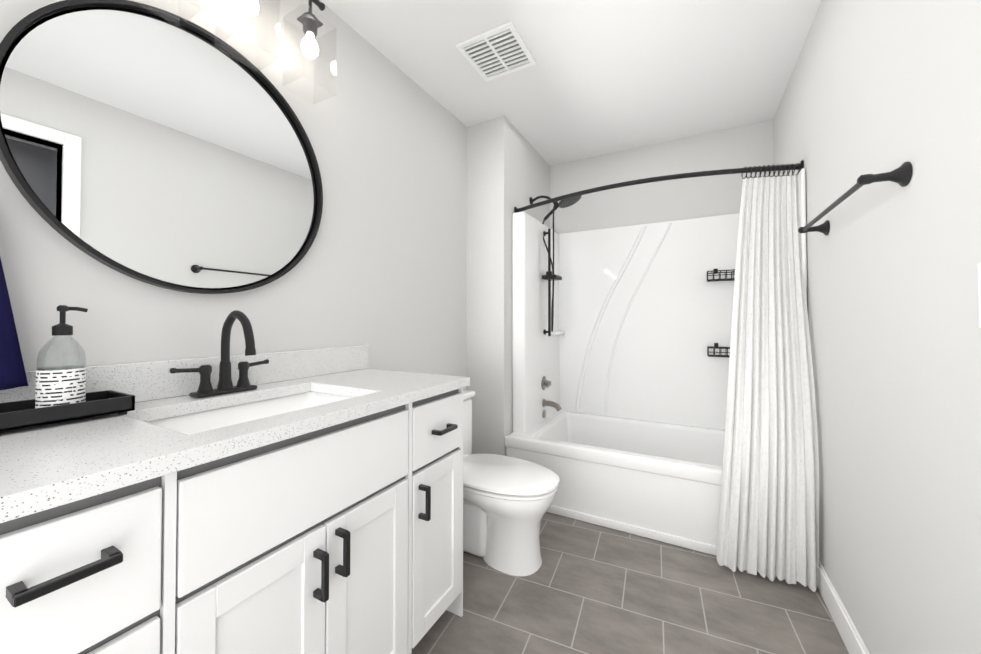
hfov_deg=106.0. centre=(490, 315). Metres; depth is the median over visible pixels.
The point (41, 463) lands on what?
countertop
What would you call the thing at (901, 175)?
towel rail
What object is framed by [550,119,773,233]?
wall
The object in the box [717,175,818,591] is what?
curtain
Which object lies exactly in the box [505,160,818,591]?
shower
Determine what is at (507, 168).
wall
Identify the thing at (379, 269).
wall
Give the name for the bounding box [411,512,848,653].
floor
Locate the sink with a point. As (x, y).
(199, 417)
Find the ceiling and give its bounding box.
[320,0,821,165]
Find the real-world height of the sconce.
0.398 m
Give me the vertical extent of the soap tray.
0.043 m
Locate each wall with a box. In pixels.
[0,0,465,389]
[466,116,549,455]
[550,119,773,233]
[773,0,980,653]
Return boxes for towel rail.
[798,161,911,235]
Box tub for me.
[506,410,724,545]
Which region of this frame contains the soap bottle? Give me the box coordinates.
[35,305,87,407]
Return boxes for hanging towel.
[0,257,28,389]
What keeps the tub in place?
in the shower
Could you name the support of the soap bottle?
on the soap tray
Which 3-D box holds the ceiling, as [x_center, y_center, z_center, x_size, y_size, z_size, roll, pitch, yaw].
[0.783,-1.341,1.092,3.200,0.100,3.500,0,-1,28]
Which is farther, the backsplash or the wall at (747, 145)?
the wall at (747, 145)
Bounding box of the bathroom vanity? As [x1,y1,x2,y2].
[0,382,469,653]
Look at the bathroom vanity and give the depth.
0.76 m
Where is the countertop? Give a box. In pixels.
[0,369,469,513]
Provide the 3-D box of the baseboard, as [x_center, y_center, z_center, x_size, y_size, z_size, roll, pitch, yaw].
[1.086,1.092,1.001,0.014,0.112,1.350,0,-1,28]
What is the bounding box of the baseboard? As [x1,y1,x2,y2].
[817,559,869,653]
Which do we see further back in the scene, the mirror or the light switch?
the mirror
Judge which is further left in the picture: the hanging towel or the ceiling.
the hanging towel
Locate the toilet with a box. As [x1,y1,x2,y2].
[463,390,558,575]
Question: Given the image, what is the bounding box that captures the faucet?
[172,310,267,397]
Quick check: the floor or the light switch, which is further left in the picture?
the floor
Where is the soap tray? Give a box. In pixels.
[0,390,134,431]
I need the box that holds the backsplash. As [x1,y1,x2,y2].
[0,346,367,402]
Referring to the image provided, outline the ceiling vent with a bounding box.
[456,21,535,81]
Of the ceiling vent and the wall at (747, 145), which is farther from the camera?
the wall at (747, 145)
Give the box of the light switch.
[978,263,980,327]
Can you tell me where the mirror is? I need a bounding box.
[0,0,322,293]
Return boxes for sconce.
[135,0,336,104]
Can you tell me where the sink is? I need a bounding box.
[148,386,351,429]
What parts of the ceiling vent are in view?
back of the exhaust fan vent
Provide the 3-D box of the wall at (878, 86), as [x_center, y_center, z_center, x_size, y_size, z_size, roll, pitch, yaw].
[1.353,-0.067,1.390,0.100,2.440,2.400,0,-1,28]
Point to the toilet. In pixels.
(507, 501)

